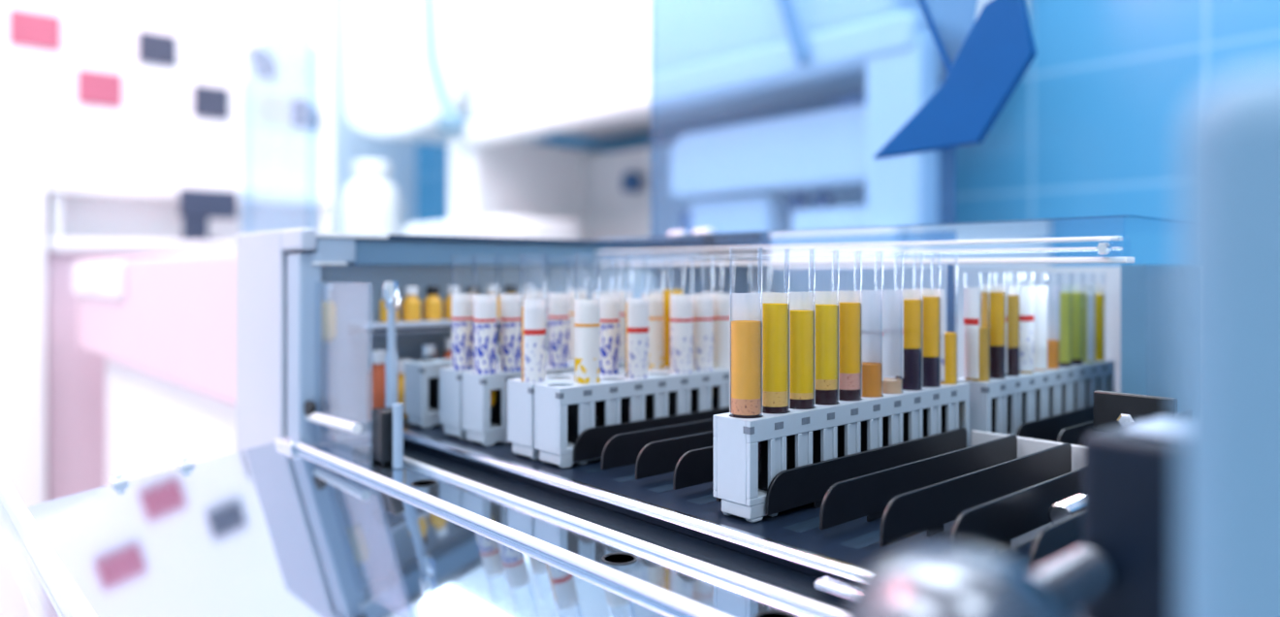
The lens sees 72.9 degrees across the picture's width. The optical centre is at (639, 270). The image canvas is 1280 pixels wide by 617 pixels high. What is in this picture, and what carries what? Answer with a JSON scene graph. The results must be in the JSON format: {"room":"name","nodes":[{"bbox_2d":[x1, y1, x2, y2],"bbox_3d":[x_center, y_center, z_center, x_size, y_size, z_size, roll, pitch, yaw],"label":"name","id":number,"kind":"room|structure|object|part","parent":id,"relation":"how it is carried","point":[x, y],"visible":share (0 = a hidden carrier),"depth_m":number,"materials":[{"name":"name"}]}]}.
{"room":"laboratory","nodes":[
{"label":"laboratory","id":0,"kind":"room"},
{"bbox_2d":[0,0,333,241],"bbox_3d":[-2.634,-0.446,1.272,4.400,3.000,0.100,0,0,-41],"label":"wall","id":1,"kind":"structure","parent":0,"point":[156,133],"depth_m":2.40,"materials":[{"name":"white paint"}]},
{"bbox_2d":[9,8,61,50],"bbox_3d":[-1.523,-0.606,2.182,0.105,0.085,0.008,0,0,-41],"label":"wall panel","id":2,"kind":"object","parent":1,"relation":"attached to","point":[26,28],"visible":1,"depth_m":2.18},
{"bbox_2d":[77,68,122,107],"bbox_3d":[-1.418,-0.478,2.275,0.099,0.086,0.008,0,0,-41],"label":"wall panel","id":3,"kind":"object","parent":1,"relation":"attached to","point":[94,87],"visible":1,"depth_m":2.27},
{"bbox_2d":[138,31,176,66],"bbox_3d":[-1.317,-0.605,2.365,0.090,0.081,0.008,0,0,-41],"label":"wall panel","id":4,"kind":"object","parent":1,"relation":"attached to","point":[156,48],"visible":1,"depth_m":2.36,"materials":[{"name":"stone"}]},
{"bbox_2d":[193,84,228,119],"bbox_3d":[-1.214,-0.477,2.455,0.090,0.086,0.008,0,0,-41],"label":"wall panel","id":5,"kind":"object","parent":1,"relation":"attached to","point":[208,102],"visible":1,"depth_m":2.45,"materials":[{"name":"stone"}]},
{"bbox_2d":[248,47,276,79],"bbox_3d":[-1.110,-0.608,2.547,0.078,0.082,0.008,0,0,-41],"label":"wall panel","id":6,"kind":"object","parent":1,"relation":"attached to","point":[265,64],"visible":1,"depth_m":2.55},
{"bbox_2d":[292,97,319,129],"bbox_3d":[-1.014,-0.475,2.632,0.078,0.086,0.008,0,0,-41],"label":"wall panel","id":7,"kind":"object","parent":1,"relation":"attached to","point":[304,114],"visible":1,"depth_m":2.63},
{"bbox_2d":[333,0,415,234],"bbox_3d":[-1.919,-0.446,4.841,1.600,3.000,0.100,0,0,-41],"label":"wall","id":8,"kind":"structure","parent":0,"point":[350,146],"depth_m":4.99,"materials":[{"name":"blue paint"}]},
{"bbox_2d":[416,0,1279,265],"bbox_3d":[1.392,-0.446,2.229,0.100,3.000,8.200,0,0,-41],"label":"wall","id":9,"kind":"structure","parent":0,"point":[1093,125],"depth_m":2.35,"materials":[{"name":"paint"}]},
{"bbox_3d":[-0.813,1.079,0.346,5.900,0.050,8.300,0,0,-41],"label":"floor","id":10,"kind":"structure","parent":0,"visible":0},
{"bbox_2d":[0,117,46,616],"bbox_3d":[-1.665,0.359,1.822,0.660,1.390,0.350,0,0,-41],"label":"cabinet","id":11,"kind":"object","parent":10,"relation":"on","point":[22,142],"visible":1,"depth_m":1.89,"materials":[{"name":"white ceramic"}]},
{"bbox_2d":[72,252,235,485],"bbox_3d":[-0.677,0.515,1.574,0.468,1.078,1.160,0,0,-41],"label":"desk","id":12,"kind":"object","parent":10,"relation":"on","point":[164,326],"visible":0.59,"depth_m":1.39,"materials":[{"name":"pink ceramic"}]},
{"bbox_3d":[-1.071,0.014,1.680,0.018,0.008,0.128,0,0,-41],"label":"drawer handle","id":13,"kind":"part","parent":12,"relation":"part of","materials":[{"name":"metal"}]},
{"bbox_3d":[-1.060,0.015,1.689,0.010,0.066,0.470,0,0,-41],"label":"drawer","id":14,"kind":"part","parent":12,"relation":"part of","materials":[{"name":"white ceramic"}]},
{"bbox_2d":[46,171,334,616],"bbox_3d":[-1.154,0.376,2.304,0.736,1.236,0.306,0,0,-41],"label":"bench","id":15,"kind":"object","parent":10,"relation":"on","point":[76,375],"visible":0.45,"depth_m":2.02,"materials":[{"name":"white ceramic"}]},
{"bbox_2d":[175,188,237,241],"bbox_3d":[-1.117,-0.141,2.240,0.138,0.134,0.068,0,0,-41],"label":"computer monitor","id":16,"kind":"object","parent":15,"relation":"on","point":[196,207],"visible":0.91,"depth_m":2.22,"materials":[{"name":"plastic"}]},
{"bbox_2d":[0,0,1279,616],"bbox_3d":[0.079,0.339,0.467,0.643,1.430,0.940,0,0,-41],"label":"machine","id":17,"kind":"object","parent":10,"relation":"on","point":[1158,496],"depth_m":0.39,"materials":[{"name":"metal"}]},
{"bbox_3d":[-0.276,0.288,0.639,0.018,0.632,0.112,0,0,-41],"label":"post","id":18,"kind":"part","parent":17,"relation":"part of","materials":[{"name":"paint"}]},
{"bbox_3d":[-0.217,0.090,0.569,0.005,0.010,0.010,0,0,-41],"label":"window knob","id":19,"kind":"part","parent":17,"relation":"part of","materials":[{"name":"black plastic"}]},
{"bbox_2d":[320,285,336,443],"bbox_3d":[-0.214,0.063,0.589,0.014,0.106,0.014,0,0,-41],"label":"post","id":20,"kind":"object","parent":17,"relation":"on","point":[328,306],"visible":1,"depth_m":0.59,"materials":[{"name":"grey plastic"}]},
{"bbox_3d":[-0.214,0.082,0.589,0.013,0.068,0.013,0,0,-41],"label":"stem","id":21,"kind":"part","parent":20,"relation":"part of","materials":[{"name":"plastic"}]},
{"bbox_3d":[-0.217,-0.005,0.590,0.023,0.002,0.028,0,0,-41],"label":"beam trim","id":22,"kind":"part","parent":17,"relation":"part of","materials":[{"name":"white metal"}]},
{"bbox_3d":[-0.195,0.095,0.547,0.006,0.008,0.079,0,0,-41],"label":"window handle","id":23,"kind":"part","parent":17,"relation":"part of","materials":[{"name":"white ceramic"}]},
{"bbox_3d":[-0.200,-0.024,0.595,0.054,0.003,0.008,0,0,-41],"label":"beam trim","id":24,"kind":"part","parent":17,"relation":"part of","materials":[{"name":"white metal"}]},
{"bbox_2d":[366,349,386,421],"bbox_3d":[-0.183,0.080,0.605,0.016,0.049,0.016,0,0,-41],"label":"tube","id":25,"kind":"object","parent":17,"relation":"on","point":[376,374],"visible":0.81,"depth_m":0.60,"materials":[{"name":"orange glass"}]},
{"bbox_2d":[379,288,399,321],"bbox_3d":[-0.178,0.024,0.615,0.014,0.025,0.014,0,0,-41],"label":"vial","id":26,"kind":"object","parent":17,"relation":"on","point":[383,312],"visible":0.29,"depth_m":0.61,"materials":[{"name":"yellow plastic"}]},
{"bbox_2d":[383,281,398,407],"bbox_3d":[-0.159,0.061,0.551,0.010,0.109,0.010,0,0,-41],"label":"stem","id":27,"kind":"object","parent":17,"relation":"on","point":[390,288],"visible":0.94,"depth_m":0.55,"materials":[{"name":"blue paint"}]},
{"bbox_2d":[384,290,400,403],"bbox_3d":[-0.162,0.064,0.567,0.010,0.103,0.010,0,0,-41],"label":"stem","id":28,"kind":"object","parent":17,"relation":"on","point":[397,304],"visible":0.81,"depth_m":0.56,"materials":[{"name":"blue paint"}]},
{"bbox_2d":[397,358,412,418],"bbox_3d":[-0.169,0.084,0.618,0.016,0.041,0.016,0,0,-41],"label":"bottle","id":29,"kind":"object","parent":17,"relation":"on","point":[400,362],"visible":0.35,"depth_m":0.61,"materials":[{"name":"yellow plastic"}]},
{"bbox_2d":[397,373,408,418],"bbox_3d":[-0.169,0.088,0.618,0.016,0.032,0.016,0,0,-41],"label":"test tube","id":30,"kind":"object","parent":29,"relation":"on","point":[400,376],"depth_m":0.61,"materials":[{"name":"glass"}]},
{"bbox_2d":[401,286,420,320],"bbox_3d":[-0.165,0.024,0.626,0.014,0.025,0.014,0,0,-41],"label":"vial","id":31,"kind":"object","parent":17,"relation":"on","point":[411,304],"visible":1,"depth_m":0.62,"materials":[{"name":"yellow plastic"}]},
{"bbox_2d":[419,343,436,360],"bbox_3d":[-0.154,0.079,0.630,0.016,0.051,0.016,0,0,-41],"label":"bottle","id":32,"kind":"object","parent":17,"relation":"on","point":[428,351],"visible":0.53,"depth_m":0.63,"materials":[{"name":"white plastic"}]},
{"bbox_2d":[420,356,435,360],"bbox_3d":[-0.154,0.084,0.630,0.016,0.042,0.016,0,0,-41],"label":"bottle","id":33,"kind":"object","parent":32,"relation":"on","point":[422,358],"depth_m":0.63,"materials":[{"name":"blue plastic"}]},
{"bbox_2d":[423,286,442,319],"bbox_3d":[-0.152,0.024,0.637,0.014,0.025,0.014,0,0,-41],"label":"vial","id":34,"kind":"object","parent":17,"relation":"on","point":[432,304],"visible":1,"depth_m":0.63,"materials":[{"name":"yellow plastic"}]},
{"bbox_2d":[442,336,451,358],"bbox_3d":[-0.139,0.077,0.644,0.016,0.055,0.016,0,0,-41],"label":"bottle","id":35,"kind":"object","parent":17,"relation":"on","point":[448,339],"visible":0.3,"depth_m":0.64,"materials":[{"name":"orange plastic"}]},
{"bbox_2d":[348,314,548,334],"bbox_3d":[-0.077,0.040,0.706,0.320,0.008,0.028,0,0,-41],"label":"shelf","id":36,"kind":"object","parent":17,"relation":"attached to","point":[358,324],"depth_m":0.62,"materials":[{"name":"paint"}]},
{"bbox_2d":[444,286,459,319],"bbox_3d":[-0.140,0.024,0.649,0.014,0.025,0.014,0,0,-41],"label":"vial","id":37,"kind":"object","parent":17,"relation":"on","point":[451,290],"visible":0.66,"depth_m":0.64,"materials":[{"name":"orange plastic"}]},
{"bbox_2d":[466,285,479,294],"bbox_3d":[-0.127,0.024,0.660,0.014,0.025,0.014,0,0,-41],"label":"vial","id":38,"kind":"object","parent":17,"relation":"on","point":[469,289],"visible":0.35,"depth_m":0.66,"materials":[{"name":"clear glass"}]},
{"bbox_2d":[404,351,548,428],"bbox_3d":[-0.084,0.083,0.640,0.182,0.042,0.025,0,0,-41],"label":"tube rack","id":39,"kind":"object","parent":17,"relation":"on","point":[422,378],"visible":0.2,"depth_m":0.58,"materials":[{"name":"plastic"}]},
{"bbox_2d":[528,256,546,353],"bbox_3d":[-0.077,0.041,0.646,0.014,0.101,0.014,0,0,-41],"label":"tube","id":40,"kind":"object","parent":39,"relation":"in","point":[545,291],"visible":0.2,"depth_m":0.65,"materials":[{"name":"clear glass"}]},
{"bbox_2d":[567,288,585,292],"bbox_3d":[-0.049,0.041,0.670,0.014,0.101,0.014,0,0,-41],"label":"tube","id":41,"kind":"object","parent":39,"relation":"in","point":[567,289],"visible":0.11,"depth_m":0.67,"materials":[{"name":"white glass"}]},
{"bbox_2d":[485,285,499,318],"bbox_3d":[-0.114,0.024,0.671,0.014,0.025,0.014,0,0,-41],"label":"vial","id":42,"kind":"object","parent":17,"relation":"on","point":[490,289],"visible":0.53,"depth_m":0.67,"materials":[{"name":"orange plastic"}]},
{"bbox_2d":[440,358,575,439],"bbox_3d":[-0.051,0.083,0.603,0.182,0.042,0.025,0,0,-41],"label":"tube rack","id":43,"kind":"object","parent":17,"relation":"on","point":[451,386],"visible":0.13,"depth_m":0.54,"materials":[{"name":"plastic"}]},
{"bbox_2d":[451,255,474,369],"bbox_3d":[-0.112,0.041,0.549,0.014,0.101,0.014,0,0,-41],"label":"tube","id":44,"kind":"object","parent":43,"relation":"in","point":[463,304],"visible":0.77,"depth_m":0.54,"materials":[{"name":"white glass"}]},
{"bbox_2d":[524,291,544,298],"bbox_3d":[-0.071,0.041,0.585,0.014,0.101,0.014,0,0,-41],"label":"tube","id":45,"kind":"object","parent":43,"relation":"in","point":[528,295],"visible":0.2,"depth_m":0.58,"materials":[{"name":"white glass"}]},
{"bbox_2d":[568,256,587,359],"bbox_3d":[-0.044,0.041,0.609,0.014,0.101,0.014,0,0,-41],"label":"tube","id":46,"kind":"object","parent":43,"relation":"in","point":[573,295],"visible":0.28,"depth_m":0.60,"materials":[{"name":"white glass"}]},
{"bbox_2d":[608,256,627,291],"bbox_3d":[-0.016,0.041,0.633,0.014,0.101,0.014,0,0,-41],"label":"tube","id":47,"kind":"object","parent":43,"relation":"in","point":[626,257],"visible":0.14,"depth_m":0.63,"materials":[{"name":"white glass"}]},
{"bbox_2d":[505,285,516,293],"bbox_3d":[-0.102,0.024,0.682,0.014,0.025,0.014,0,0,-41],"label":"vial","id":48,"kind":"object","parent":17,"relation":"on","point":[509,289],"visible":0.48,"depth_m":0.68,"materials":[{"name":"orange plastic"}]},
{"bbox_3d":[-0.053,0.114,0.374,0.004,0.004,0.546,0,0,-41],"label":"tray rod","id":49,"kind":"part","parent":17,"relation":"part of","materials":[{"name":"white"}]},
{"bbox_2d":[522,285,535,306],"bbox_3d":[-0.089,0.024,0.694,0.014,0.025,0.014,0,0,-41],"label":"vial","id":50,"kind":"object","parent":17,"relation":"on","point":[526,288],"visible":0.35,"depth_m":0.69,"materials":[{"name":"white plastic"}]},
{"bbox_2d":[461,360,625,446],"bbox_3d":[-0.033,0.083,0.582,0.182,0.042,0.025,0,0,-41],"label":"tube rack","id":51,"kind":"object","parent":17,"relation":"on","point":[477,413],"visible":0.21,"depth_m":0.52,"materials":[{"name":"plastic"}]},
{"bbox_2d":[473,293,497,417],"bbox_3d":[-0.094,0.041,0.528,0.014,0.101,0.014,0,0,-41],"label":"tube","id":52,"kind":"object","parent":51,"relation":"in","point":[485,319],"visible":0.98,"depth_m":0.52,"materials":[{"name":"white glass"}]},
{"bbox_2d":[499,255,522,371],"bbox_3d":[-0.081,0.041,0.540,0.014,0.101,0.014,0,0,-41],"label":"tube","id":53,"kind":"object","parent":51,"relation":"in","point":[510,304],"visible":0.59,"depth_m":0.53,"materials":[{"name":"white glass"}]},
{"bbox_2d":[547,255,569,366],"bbox_3d":[-0.053,0.041,0.564,0.014,0.101,0.014,0,0,-41],"label":"tube","id":54,"kind":"object","parent":51,"relation":"in","point":[559,303],"visible":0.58,"depth_m":0.56,"materials":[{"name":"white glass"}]},
{"bbox_2d":[592,291,612,299],"bbox_3d":[-0.026,0.041,0.589,0.014,0.101,0.014,0,0,-41],"label":"tube","id":55,"kind":"object","parent":51,"relation":"in","point":[595,295],"visible":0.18,"depth_m":0.58,"materials":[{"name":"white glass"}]},
{"bbox_2d":[612,256,633,360],"bbox_3d":[-0.012,0.041,0.601,0.014,0.101,0.014,0,0,-41],"label":"tube","id":56,"kind":"object","parent":51,"relation":"in","point":[624,296],"visible":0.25,"depth_m":0.59,"materials":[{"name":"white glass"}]},
{"bbox_2d":[651,290,662,293],"bbox_3d":[0.015,0.041,0.625,0.014,0.101,0.014,0,0,-41],"label":"tube","id":57,"kind":"object","parent":51,"relation":"in","point":[653,292],"visible":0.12,"depth_m":0.62,"materials":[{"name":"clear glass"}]},
{"bbox_2d":[293,439,850,616],"bbox_3d":[-0.010,0.117,0.400,0.106,0.003,0.527,0,0,-41],"label":"tray","id":58,"kind":"object","parent":17,"relation":"on","point":[628,559],"depth_m":0.38,"materials":[{"name":"silver metal"}]},
{"bbox_2d":[507,366,670,459],"bbox_3d":[0.001,0.083,0.544,0.182,0.042,0.025,0,0,-41],"label":"tube rack","id":59,"kind":"object","parent":17,"relation":"on","point":[520,394],"visible":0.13,"depth_m":0.48,"materials":[{"name":"plastic"}]},
{"bbox_2d":[521,298,545,382],"bbox_3d":[-0.060,0.041,0.490,0.014,0.101,0.014,0,0,-41],"label":"tube","id":60,"kind":"object","parent":59,"relation":"in","point":[533,310],"visible":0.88,"depth_m":0.48,"materials":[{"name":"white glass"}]},
{"bbox_2d":[596,254,619,374],"bbox_3d":[-0.019,0.041,0.526,0.014,0.101,0.014,0,0,-41],"label":"tube","id":61,"kind":"object","parent":59,"relation":"in","point":[609,305],"visible":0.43,"depth_m":0.52,"materials":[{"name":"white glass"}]},
{"bbox_2d":[641,255,663,369],"bbox_3d":[0.008,0.041,0.551,0.014,0.101,0.014,0,0,-41],"label":"tube","id":62,"kind":"object","parent":59,"relation":"in","point":[656,301],"visible":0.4,"depth_m":0.54,"materials":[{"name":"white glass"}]},
{"bbox_2d":[663,255,683,367],"bbox_3d":[0.022,0.041,0.563,0.014,0.101,0.014,0,0,-41],"label":"tube","id":63,"kind":"object","parent":59,"relation":"in","point":[666,293],"visible":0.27,"depth_m":0.56,"materials":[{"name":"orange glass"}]},
{"bbox_2d":[702,291,722,293],"bbox_3d":[0.049,0.041,0.587,0.014,0.101,0.014,0,0,-41],"label":"tube","id":64,"kind":"object","parent":59,"relation":"in","point":[702,292],"visible":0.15,"depth_m":0.58,"materials":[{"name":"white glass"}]},
{"bbox_3d":[-0.012,0.115,0.378,0.004,0.004,0.497,0,0,-41],"label":"tray rod","id":65,"kind":"part","parent":17,"relation":"part of","materials":[{"name":"white metal"}]},
{"bbox_2d":[534,368,729,468],"bbox_3d":[0.018,0.083,0.525,0.182,0.042,0.024,0,0,-41],"label":"tube rack","id":66,"kind":"object","parent":17,"relation":"on","point":[562,409],"visible":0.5,"depth_m":0.48,"materials":[{"name":"plastic"}]},
{"bbox_2d":[574,298,600,417],"bbox_3d":[-0.029,0.041,0.482,0.014,0.101,0.014,0,0,-41],"label":"tube","id":67,"kind":"object","parent":66,"relation":"in","point":[587,324],"visible":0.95,"depth_m":0.48,"materials":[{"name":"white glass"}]},
{"bbox_2d":[625,253,648,416],"bbox_3d":[-0.002,0.041,0.507,0.014,0.101,0.014,0,0,-41],"label":"tube","id":68,"kind":"object","parent":66,"relation":"in","point":[636,308],"visible":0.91,"depth_m":0.50,"materials":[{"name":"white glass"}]},
{"bbox_2d":[670,293,693,411],"bbox_3d":[0.025,0.041,0.531,0.014,0.101,0.014,0,0,-41],"label":"tube","id":69,"kind":"object","parent":66,"relation":"in","point":[681,305],"visible":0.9,"depth_m":0.53,"materials":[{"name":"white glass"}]},
{"bbox_2d":[693,293,713,409],"bbox_3d":[0.039,0.041,0.543,0.014,0.101,0.014,0,0,-41],"label":"tube","id":70,"kind":"object","parent":66,"relation":"in","point":[703,304],"visible":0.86,"depth_m":0.54,"materials":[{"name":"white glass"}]},
{"bbox_2d":[711,256,729,368],"bbox_3d":[0.053,0.041,0.555,0.014,0.101,0.014,0,0,-41],"label":"tube","id":71,"kind":"object","parent":66,"relation":"in","point":[720,300],"visible":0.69,"depth_m":0.55,"materials":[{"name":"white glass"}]},
{"bbox_3d":[-0.035,0.106,0.429,0.006,0.005,0.418,0,0,-41],"label":"rail","id":72,"kind":"part","parent":17,"relation":"part of","materials":[{"name":"metal"}]},
{"bbox_2d":[673,229,688,234],"bbox_3d":[0.042,-0.034,0.880,0.015,0.016,0.015,0,0,-41],"label":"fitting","id":73,"kind":"object","parent":17,"relation":"on","point":[680,232],"visible":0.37,"depth_m":0.88,"materials":[{"name":"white plastic"}]},
{"bbox_2d":[691,228,702,243],"bbox_3d":[0.058,-0.034,0.852,0.015,0.016,0.015,0,0,-41],"label":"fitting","id":74,"kind":"object","parent":17,"relation":"on","point":[696,231],"visible":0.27,"depth_m":0.85,"materials":[{"name":"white plastic"}]},
{"bbox_2d":[700,227,715,233],"bbox_3d":[0.065,-0.034,0.832,0.015,0.016,0.015,0,0,-41],"label":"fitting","id":75,"kind":"object","parent":17,"relation":"on","point":[704,230],"visible":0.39,"depth_m":0.83,"materials":[{"name":"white plastic"}]},
{"bbox_3d":[0.079,0.111,0.292,0.005,0.004,0.046,0,0,-41],"label":"rail plate","id":76,"kind":"part","parent":17,"relation":"part of","materials":[{"name":"metal"}]},
{"bbox_2d":[712,382,969,522],"bbox_3d":[0.107,0.083,0.425,0.182,0.042,0.021,0,0,-41],"label":"tube rack","id":77,"kind":"object","parent":17,"relation":"on","point":[908,415],"visible":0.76,"depth_m":0.39,"materials":[{"name":"plastic"}]},
{"bbox_2d":[729,248,762,475],"bbox_3d":[0.045,0.041,0.371,0.014,0.101,0.014,0,0,-41],"label":"tube","id":78,"kind":"object","parent":77,"relation":"in","point":[745,308],"visible":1,"depth_m":0.37,"materials":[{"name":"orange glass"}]},
{"bbox_2d":[761,248,789,469],"bbox_3d":[0.059,0.041,0.383,0.014,0.101,0.014,0,0,-41],"label":"tube","id":79,"kind":"object","parent":77,"relation":"in","point":[775,304],"visible":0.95,"depth_m":0.38,"materials":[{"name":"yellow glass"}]},
{"bbox_2d":[783,248,815,461],"bbox_3d":[0.073,0.041,0.395,0.014,0.101,0.014,0,0,-41],"label":"tube","id":80,"kind":"object","parent":77,"relation":"in","point":[802,304],"visible":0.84,"depth_m":0.39,"materials":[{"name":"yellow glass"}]},
{"bbox_2d":[808,249,839,455],"bbox_3d":[0.086,0.041,0.407,0.014,0.101,0.014,0,0,-41],"label":"tube","id":81,"kind":"object","parent":77,"relation":"in","point":[827,303],"visible":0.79,"depth_m":0.40,"materials":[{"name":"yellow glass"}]},
{"bbox_2d":[832,250,862,447],"bbox_3d":[0.100,0.041,0.419,0.014,0.101,0.014,0,0,-41],"label":"tube","id":82,"kind":"object","parent":77,"relation":"in","point":[850,302],"visible":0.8,"depth_m":0.41,"materials":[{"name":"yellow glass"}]},
{"bbox_2d":[854,289,883,442],"bbox_3d":[0.114,0.041,0.431,0.014,0.101,0.014,0,0,-41],"label":"tube","id":83,"kind":"object","parent":77,"relation":"in","point":[872,300],"visible":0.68,"depth_m":0.43,"materials":[{"name":"clear glass"}]},
{"bbox_2d":[877,251,903,393],"bbox_3d":[0.128,0.041,0.443,0.014,0.101,0.014,0,0,-41],"label":"tube","id":84,"kind":"object","parent":77,"relation":"in","point":[893,300],"visible":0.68,"depth_m":0.45,"materials":[{"name":"clear glass"}]},
{"bbox_2d":[895,251,923,390],"bbox_3d":[0.141,0.041,0.456,0.014,0.101,0.014,0,0,-41],"label":"tube","id":85,"kind":"object","parent":77,"relation":"in","point":[912,379],"visible":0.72,"depth_m":0.45,"materials":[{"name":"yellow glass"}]},
{"bbox_2d":[915,252,940,386],"bbox_3d":[0.155,0.041,0.468,0.014,0.101,0.014,0,0,-41],"label":"tube","id":86,"kind":"object","parent":77,"relation":"in","point":[931,297],"visible":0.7,"depth_m":0.46,"materials":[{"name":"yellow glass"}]},
{"bbox_2d":[939,252,957,383],"bbox_3d":[0.169,0.041,0.480,0.014,0.101,0.014,0,0,-41],"label":"tube","id":87,"kind":"object","parent":77,"relation":"in","point":[948,339],"visible":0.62,"depth_m":0.47,"materials":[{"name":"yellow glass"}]},
{"bbox_3d":[0.055,0.086,0.152,0.038,0.075,0.038,0,0,-41],"label":"clamp knob","id":88,"kind":"part","parent":17,"relation":"part of","materials":[{"name":"silver metal"}]},
{"bbox_3d":[0.236,-0.148,0.662,0.008,0.113,0.131,0,0,-41],"label":"lid plate","id":89,"kind":"part","parent":17,"relation":"part of","materials":[{"name":"blue plastic"}]},
{"bbox_3d":[0.226,0.096,0.421,0.003,0.018,0.136,0,0,-41],"label":"bay plate","id":90,"kind":"part","parent":17,"relation":"part of","materials":[{"name":"plastic"}]},
{"bbox_2d":[957,359,1114,446],"bbox_3d":[0.253,0.083,0.546,0.182,0.042,0.021,0,0,-41],"label":"tube rack","id":91,"kind":"object","parent":17,"relation":"on","point":[998,405],"visible":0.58,"depth_m":0.52,"materials":[{"name":"plastic"}]},
{"bbox_2d":[963,287,990,381],"bbox_3d":[0.192,0.046,0.492,0.014,0.090,0.014,0,0,-41],"label":"tube","id":92,"kind":"object","parent":91,"relation":"in","point":[976,338],"visible":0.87,"depth_m":0.49,"materials":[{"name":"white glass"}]},
{"bbox_2d":[979,272,1005,378],"bbox_3d":[0.205,0.046,0.504,0.014,0.090,0.014,0,0,-41],"label":"tube","id":93,"kind":"object","parent":91,"relation":"in","point":[992,298],"visible":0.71,"depth_m":0.50,"materials":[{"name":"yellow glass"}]},
{"bbox_2d":[1003,286,1019,376],"bbox_3d":[0.219,0.046,0.516,0.014,0.090,0.014,0,0,-41],"label":"tube","id":94,"kind":"object","parent":91,"relation":"in","point":[1011,332],"visible":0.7,"depth_m":0.51,"materials":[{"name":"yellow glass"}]},
{"bbox_2d":[1009,273,1034,373],"bbox_3d":[0.233,0.046,0.528,0.014,0.090,0.014,0,0,-41],"label":"tube","id":95,"kind":"object","parent":91,"relation":"in","point":[1026,293],"visible":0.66,"depth_m":0.52,"materials":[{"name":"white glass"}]},
{"bbox_2d":[1033,286,1047,371],"bbox_3d":[0.246,0.046,0.540,0.014,0.090,0.014,0,0,-41],"label":"tube","id":96,"kind":"object","parent":91,"relation":"in","point":[1040,292],"visible":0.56,"depth_m":0.53,"materials":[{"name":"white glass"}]},
{"bbox_2d":[1035,285,1059,369],"bbox_3d":[0.260,0.046,0.553,0.014,0.090,0.014,0,0,-41],"label":"tube","id":97,"kind":"object","parent":91,"relation":"in","point":[1053,291],"visible":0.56,"depth_m":0.56,"materials":[{"name":"clear glass"}]},
{"bbox_2d":[1056,292,1071,366],"bbox_3d":[0.274,0.046,0.565,0.014,0.090,0.014,0,0,-41],"label":"tube","id":98,"kind":"object","parent":91,"relation":"in","point":[1065,342],"visible":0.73,"depth_m":0.56,"materials":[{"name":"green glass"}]},
{"bbox_2d":[1059,272,1083,364],"bbox_3d":[0.288,0.046,0.577,0.014,0.090,0.014,0,0,-41],"label":"tube","id":99,"kind":"object","parent":91,"relation":"in","point":[1076,290],"visible":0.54,"depth_m":0.57,"materials":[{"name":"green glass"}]},
{"bbox_2d":[1083,284,1094,362],"bbox_3d":[0.301,0.046,0.589,0.014,0.090,0.014,0,0,-41],"label":"tube","id":100,"kind":"object","parent":91,"relation":"in","point":[1089,297],"visible":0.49,"depth_m":0.58,"materials":[{"name":"clear glass"}]},
{"bbox_2d":[1082,272,1105,360],"bbox_3d":[0.315,0.046,0.601,0.014,0.090,0.014,0,0,-41],"label":"tube","id":101,"kind":"object","parent":91,"relation":"in","point":[1100,289],"visible":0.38,"depth_m":0.59,"materials":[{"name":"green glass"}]},
{"bbox_3d":[0.173,0.291,0.061,0.120,0.627,0.207,0,0,-41],"label":"post","id":102,"kind":"part","parent":17,"relation":"part of","materials":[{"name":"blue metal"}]},
{"bbox_2d":[344,0,1050,266],"bbox_3d":[-0.259,-0.271,3.399,0.815,2.652,3.380,0,0,-41],"label":"hooded analyser","id":103,"kind":"object","parent":10,"relation":"on","point":[486,80],"visible":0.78,"depth_m":2.76,"materials":[{"name":"white paint"}]},
{"bbox_2d":[403,216,582,239],"bbox_3d":[-0.609,-0.141,3.496,0.420,0.110,0.850,0,0,-41],"label":"tray","id":104,"kind":"object","parent":103,"relation":"on","point":[464,226],"depth_m":3.19,"materials":[{"name":"white plastic"}]},
{"bbox_2d":[470,0,1027,139],"bbox_3d":[0.213,-1.091,2.955,0.695,1.010,1.930,0,0,-41],"label":"hood","id":105,"kind":"object","parent":103,"relation":"attached to","point":[531,52],"depth_m":2.83,"materials":[{"name":"white paint"}]},
{"bbox_3d":[0.404,-0.321,2.457,0.200,0.190,0.730,0,0,-41],"label":"robot arm","id":106,"kind":"part","parent":103,"relation":"part of","materials":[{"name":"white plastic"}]},
{"bbox_3d":[-1.217,0.489,4.007,0.554,1.130,0.680,0,0,-41],"label":"side table","id":107,"kind":"object","parent":10,"relation":"on","visible":0},
{"bbox_2d":[342,160,402,234],"bbox_3d":[-1.267,-0.288,4.002,0.332,0.424,0.262,0,0,17],"label":"bottle","id":108,"kind":"object","parent":107,"relation":"on","point":[371,204],"visible":0.74,"depth_m":3.90,"materials":[{"name":"plastic"}]},
{"bbox_3d":[-1.234,-0.473,3.992,0.172,0.054,0.172,0,0,-41],"label":"lid","id":109,"kind":"part","parent":108,"relation":"part of","materials":[{"name":"white plastic"}]}
]}

